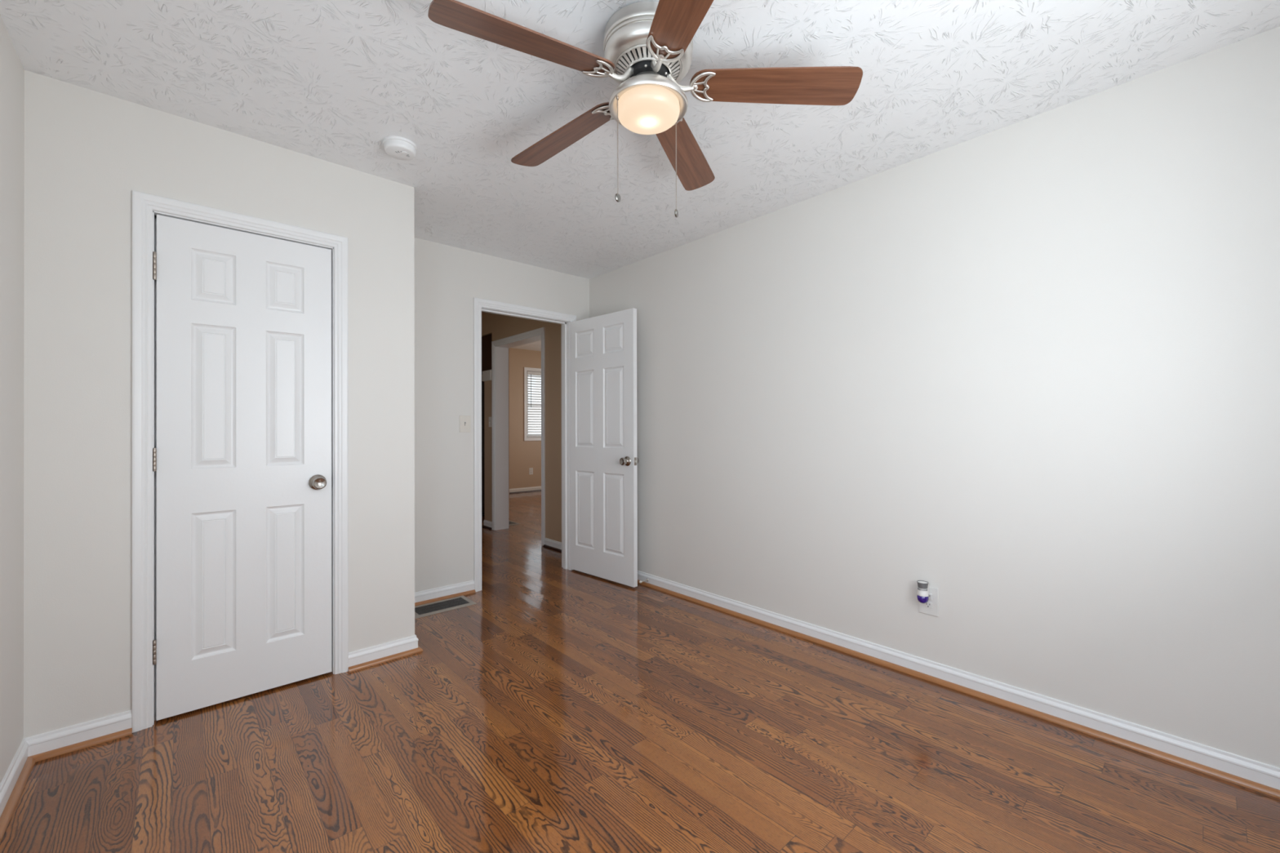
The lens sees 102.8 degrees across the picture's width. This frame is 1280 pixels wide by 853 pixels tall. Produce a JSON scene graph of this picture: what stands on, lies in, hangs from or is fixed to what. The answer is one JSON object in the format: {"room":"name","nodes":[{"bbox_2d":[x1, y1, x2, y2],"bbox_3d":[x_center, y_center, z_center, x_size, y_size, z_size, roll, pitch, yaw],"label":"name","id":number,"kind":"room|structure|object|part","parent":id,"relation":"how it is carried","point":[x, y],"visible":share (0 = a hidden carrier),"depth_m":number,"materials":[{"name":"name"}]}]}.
{"room":"empty bedroom","nodes":[
{"label":"empty bedroom","id":0,"kind":"room"},
{"bbox_2d":[0,13,24,783],"bbox_3d":[-1.380,-0.046,0.833,0.120,2.440,4.185,0,0,-42],"label":"wall","id":1,"kind":"structure","parent":0,"point":[11,68],"depth_m":1.66,"materials":[{"name":"paint"}]},
{"bbox_2d":[0,737,35,843],"bbox_3d":[-1.078,1.131,0.611,0.032,0.083,3.221,0,0,-42],"label":"baseboard","id":2,"kind":"structure","parent":1,"relation":"attached to","point":[12,785],"depth_m":1.63,"materials":[{"name":"white paint"}]},
{"bbox_2d":[23,70,414,737],"bbox_3d":[-1.923,-0.039,2.515,1.326,2.440,0.729,0,0,-42],"label":"wall","id":3,"kind":"structure","parent":0,"point":[86,151],"depth_m":1.95,"materials":[{"name":"paint"}]},
{"bbox_2d":[131,190,348,733],"bbox_3d":[-1.727,0.133,2.266,0.742,2.094,0.132,0,0,-42],"label":"door frame","id":4,"kind":"structure","parent":3,"relation":"attached to","point":[145,206],"depth_m":2.02,"materials":[{"name":"white paint"}]},
{"bbox_2d":[152,214,331,720],"bbox_3d":[-1.694,0.162,2.219,0.624,2.012,0.094,0,0,-42],"label":"door","id":5,"kind":"structure","parent":3,"relation":"in","point":[242,458],"depth_m":2.21,"materials":[{"name":"white paint"}]},
{"bbox_3d":[-1.486,0.262,2.367,0.056,0.056,0.035,0,0,-42],"label":"knob","id":6,"kind":"part","parent":5,"relation":"part of","materials":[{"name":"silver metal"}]},
{"bbox_2d":[24,580,475,762],"bbox_3d":[-1.286,1.140,3.061,3.003,0.083,0.760,0,0,-42],"label":"baseboard","id":7,"kind":"structure","parent":3,"relation":"attached to","point":[58,742],"depth_m":1.95,"materials":[{"name":"white paint"}]},
{"bbox_3d":[-1.034,1.174,3.771,1.652,0.018,0.019,0,0,-42],"label":"shoe moulding","id":8,"kind":"part","parent":7,"relation":"part of","materials":[{"name":"brown wood"}]},
{"bbox_2d":[481,347,509,518],"bbox_3d":[-2.512,-0.111,7.491,0.100,2.620,2.290,0,0,-42],"label":"wall","id":9,"kind":"structure","parent":0,"point":[508,348],"depth_m":6.67,"materials":[{"name":"paint"}]},
{"bbox_2d":[414,237,589,592],"bbox_3d":[-1.583,-0.037,3.390,3.003,2.440,0.115,0,0,-42],"label":"wall","id":10,"kind":"structure","parent":0,"point":[448,278],"depth_m":3.55,"materials":[{"name":"paint"}]},
{"bbox_2d":[459,415,470,432],"bbox_3d":[-1.236,-0.019,3.615,0.080,0.119,0.015,0,0,-42],"label":"light switch","id":11,"kind":"object","parent":10,"relation":"attached to","point":[464,420],"visible":1,"depth_m":3.62,"materials":[{"name":"beige plastic"}]},
{"bbox_2d":[473,297,576,591],"bbox_3d":[-0.897,0.130,3.995,0.886,2.106,0.131,0,0,-42],"label":"door frame","id":12,"kind":"structure","parent":10,"relation":"attached to","point":[480,305],"depth_m":3.86,"materials":[{"name":"white paint"}]},
{"bbox_2d":[569,307,639,587],"bbox_3d":[-0.302,0.155,3.972,0.762,2.026,0.154,0,0,43],"label":"door","id":13,"kind":"structure","parent":10,"relation":"in","point":[603,459],"depth_m":3.93,"materials":[{"name":"white paint"}]},
{"bbox_3d":[-0.120,0.254,3.718,0.056,0.056,0.035,0,0,43],"label":"knob","id":14,"kind":"part","parent":13,"relation":"part of","materials":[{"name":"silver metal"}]},
{"bbox_2d":[481,312,561,542],"bbox_3d":[-1.630,-0.118,5.960,0.160,2.620,3.765,0,0,-42],"label":"wall","id":15,"kind":"structure","parent":0,"point":[500,326],"depth_m":5.03,"materials":[{"name":"paint"}]},
{"bbox_2d":[481,333,492,374],"bbox_3d":[-1.870,-0.875,6.233,0.150,0.430,0.620,0,0,-42],"label":"upper cabinet","id":16,"kind":"object","parent":15,"relation":"attached to","point":[486,340],"visible":0.37,"depth_m":6.06,"materials":[{"name":"brown wood"}]},
{"bbox_2d":[482,369,491,381],"bbox_3d":[-1.732,-0.599,6.073,0.200,0.122,0.215,0,0,-42],"label":"ledge","id":17,"kind":"object","parent":15,"relation":"attached to","point":[486,375],"visible":0.47,"depth_m":5.99,"materials":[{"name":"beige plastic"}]},
{"bbox_2d":[488,417,491,426],"bbox_3d":[-1.753,-0.053,5.965,0.015,0.118,0.075,0,0,-42],"label":"light switch","id":18,"kind":"object","parent":15,"relation":"attached to","point":[490,418],"visible":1,"depth_m":5.96,"materials":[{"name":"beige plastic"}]},
{"bbox_2d":[491,327,545,545],"bbox_3d":[-1.270,0.102,5.549,0.179,2.176,1.135,0,0,-42],"label":"door frame","id":19,"kind":"structure","parent":15,"relation":"attached to","point":[500,348],"depth_m":5.89,"materials":[{"name":"white paint"}]},
{"bbox_2d":[481,520,561,552],"bbox_3d":[-1.151,1.147,5.285,0.032,0.083,2.130,0,0,-42],"label":"baseboard","id":20,"kind":"structure","parent":15,"relation":"attached to","point":[553,544],"depth_m":4.99,"materials":[{"name":"white paint"}]},
{"bbox_2d":[509,347,541,488],"bbox_3d":[-2.205,-0.106,9.390,3.900,2.620,0.120,0,0,-42],"label":"wall","id":21,"kind":"structure","parent":0,"point":[523,455],"depth_m":9.32,"materials":[{"name":"paint"}]},
{"bbox_2d":[509,486,541,493],"bbox_3d":[-2.002,1.162,9.464,3.300,0.083,0.032,0,0,-42],"label":"baseboard","id":22,"kind":"structure","parent":21,"relation":"attached to","point":[532,488],"depth_m":9.37,"materials":[{"name":"white wood"}]},
{"bbox_3d":[-1.998,1.194,9.459,3.300,0.018,0.019,0,0,-42],"label":"shoe moulding","id":23,"kind":"part","parent":22,"relation":"part of","materials":[{"name":"brown wood"}]},
{"bbox_2d":[528,467,533,475],"bbox_3d":[-2.018,0.829,9.466,0.082,0.125,0.008,0,0,-42],"label":"wall outlet","id":24,"kind":"object","parent":21,"relation":"attached to","point":[531,469],"visible":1,"depth_m":9.46,"materials":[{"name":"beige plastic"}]},
{"bbox_2d":[524,367,541,440],"bbox_3d":[-1.811,-0.412,9.712,0.927,1.356,0.102,0,0,-42],"label":"window","id":25,"kind":"structure","parent":21,"relation":"in","point":[526,369],"depth_m":9.41,"materials":[{"name":"white paint"}]},
{"bbox_2d":[527,371,541,437],"bbox_3d":[-1.788,-0.411,9.687,0.791,1.218,0.056,0,0,-42],"label":"window blind","id":26,"kind":"object","parent":25,"relation":"attached to","point":[531,374],"visible":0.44,"depth_m":9.52,"materials":[{"name":"white plastic"}]},
{"bbox_2d":[511,340,541,351],"bbox_3d":[-0.410,-1.476,7.818,4.140,0.100,4.870,0,0,-42],"label":"ceiling","id":27,"kind":"structure","parent":0,"point":[536,346],"depth_m":9.05,"materials":[{"name":"white paint"}]},
{"bbox_2d":[0,490,1279,852],"bbox_3d":[-0.422,1.211,5.301,7.527,0.050,9.550,0,0,-42],"label":"floor","id":28,"kind":"structure","parent":0,"point":[559,710],"depth_m":1.79,"materials":[{"name":"brown wood"}]},
{"bbox_2d":[414,595,476,618],"bbox_3d":[-1.306,1.179,3.354,0.396,0.007,0.222,0,0,-42],"label":"floor vent","id":29,"kind":"object","parent":28,"relation":"in","point":[432,608],"visible":0.97,"depth_m":3.35,"materials":[{"name":"grey metal"}]},
{"bbox_2d":[481,381,484,515],"bbox_3d":[-2.535,0.297,6.814,0.760,1.800,0.720,0,0,-42],"label":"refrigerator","id":30,"kind":"object","parent":28,"relation":"on","point":[482,382],"visible":0.02,"depth_m":6.75,"materials":[{"name":"black metal"}]},
{"bbox_2d":[508,520,519,525],"bbox_3d":[-1.625,1.189,6.304,0.170,0.007,0.310,0,0,-42],"label":"floor vent","id":31,"kind":"object","parent":28,"relation":"in","point":[510,522],"visible":0.53,"depth_m":6.24,"materials":[{"name":"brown metal"}]},
{"bbox_2d":[0,0,1279,279],"bbox_3d":[-0.230,-1.325,1.877,3.227,0.120,4.185,0,0,-42],"label":"ceiling","id":32,"kind":"structure","parent":0,"point":[326,80],"depth_m":1.87,"materials":[{"name":"white paint"}]},
{"bbox_2d":[382,136,417,160],"bbox_3d":[-1.074,-1.240,2.288,0.140,0.044,0.140,0,0,-42],"label":"smoke detector","id":33,"kind":"object","parent":32,"relation":"attached to","point":[399,148],"visible":1,"depth_m":2.25,"materials":[{"name":"white plastic"}]},
{"bbox_2d":[427,0,862,217],"bbox_3d":[-0.009,-0.984,1.665,1.274,0.564,1.269,0,0,-42],"label":"ceiling fan","id":34,"kind":"object","parent":32,"relation":"hanging from","point":[648,45],"visible":1,"depth_m":1.59,"materials":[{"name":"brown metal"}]},
{"bbox_3d":[-0.312,-1.087,1.446,0.534,0.006,0.138,-4,15,-32],"label":"blade","id":35,"kind":"part","parent":34,"relation":"part of","materials":[{"name":"brown wood"}]},
{"bbox_3d":[-0.281,-1.085,1.915,0.534,0.006,0.138,-4,10,40],"label":"blade","id":36,"kind":"part","parent":34,"relation":"part of","materials":[{"name":"brown wood"}]},
{"bbox_3d":[-0.070,-0.878,1.597,0.009,0.307,0.009,0,0,-42],"label":"pull chain","id":37,"kind":"part","parent":34,"relation":"part of","materials":[{"name":"silver metal"}]},
{"bbox_3d":[-0.056,-1.115,1.607,0.096,0.066,0.020,0,0,-32],"label":"blade arm","id":38,"kind":"part","parent":34,"relation":"part of","materials":[{"name":"silver metal"}]},
{"bbox_3d":[0.027,-1.014,1.659,0.204,0.054,0.204,0,0,-42],"label":"lamp shade","id":39,"kind":"part","parent":34,"relation":"part of","materials":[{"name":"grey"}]},
{"bbox_3d":[0.051,-1.115,1.565,0.020,0.066,0.096,0,0,-14],"label":"blade arm","id":40,"kind":"part","parent":34,"relation":"part of","materials":[{"name":"silver metal"}]},
{"bbox_3d":[0.122,-0.879,1.719,0.009,0.305,0.009,0,0,-42],"label":"pull chain","id":41,"kind":"part","parent":34,"relation":"part of","materials":[{"name":"silver metal"}]},
{"bbox_3d":[0.125,-1.089,1.272,0.138,0.006,0.534,13,0,-14],"label":"blade","id":42,"kind":"part","parent":34,"relation":"part of","materials":[{"name":"brown wood"}]},
{"bbox_3d":[0.124,-1.115,1.653,0.096,0.066,0.020,0,0,4],"label":"blade arm","id":43,"kind":"part","parent":34,"relation":"part of","materials":[{"name":"silver metal"}]},
{"bbox_3d":[0.175,-1.086,2.031,0.138,0.006,0.534,-14,-8,20],"label":"blade","id":44,"kind":"part","parent":34,"relation":"part of","materials":[{"name":"brown wood"}]},
{"bbox_3d":[0.426,-1.088,1.633,0.534,0.006,0.138,3,-13,4],"label":"blade","id":45,"kind":"part","parent":34,"relation":"part of","materials":[{"name":"brown wood"}]},
{"bbox_2d":[589,26,1279,768],"bbox_3d":[0.934,-0.045,2.919,0.104,2.440,4.185,0,0,-42],"label":"wall","id":46,"kind":"structure","parent":0,"point":[1027,371],"depth_m":2.12,"materials":[{"name":"paint"}]},
{"bbox_2d":[919,586,938,617],"bbox_3d":[1.343,0.811,2.380,0.008,0.131,0.084,0,0,-42],"label":"wall outlet","id":47,"kind":"object","parent":46,"relation":"attached to","point":[931,607],"visible":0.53,"depth_m":2.37,"materials":[{"name":"white plastic"}]},
{"bbox_2d":[916,580,928,604],"bbox_3d":[1.311,0.767,2.365,0.060,0.098,0.049,0,0,-42],"label":"air freshener","id":48,"kind":"object","parent":47,"relation":"attached to","point":[922,593],"visible":1,"depth_m":2.35,"materials":[{"name":"white plastic"}]},
{"bbox_2d":[916,595,928,604],"bbox_3d":[1.307,0.798,2.361,0.049,0.037,0.049,0,0,-42],"label":"oil bottle","id":49,"kind":"object","parent":48,"relation":"on","point":[923,599],"depth_m":2.34,"materials":[{"name":"purple"}]},
{"bbox_2d":[924,601,932,608],"bbox_3d":[1.342,0.830,2.379,0.004,0.028,0.033,0,0,-42],"label":"receptacle","id":50,"kind":"object","parent":47,"relation":"attached to","point":[928,605],"depth_m":2.38,"materials":[{"name":"white plastic"}]},
{"bbox_2d":[928,593,932,599],"bbox_3d":[1.342,0.791,2.379,0.004,0.028,0.033,0,0,-42],"label":"receptacle","id":51,"kind":"object","parent":47,"relation":"attached to","point":[930,595],"depth_m":2.37,"materials":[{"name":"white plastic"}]},
{"bbox_2d":[637,570,1279,798],"bbox_3d":[0.885,1.133,2.872,0.032,0.083,3.950,0,0,-42],"label":"baseboard","id":52,"kind":"structure","parent":46,"relation":"attached to","point":[1259,776],"depth_m":2.10,"materials":[{"name":"white paint"}]}
]}

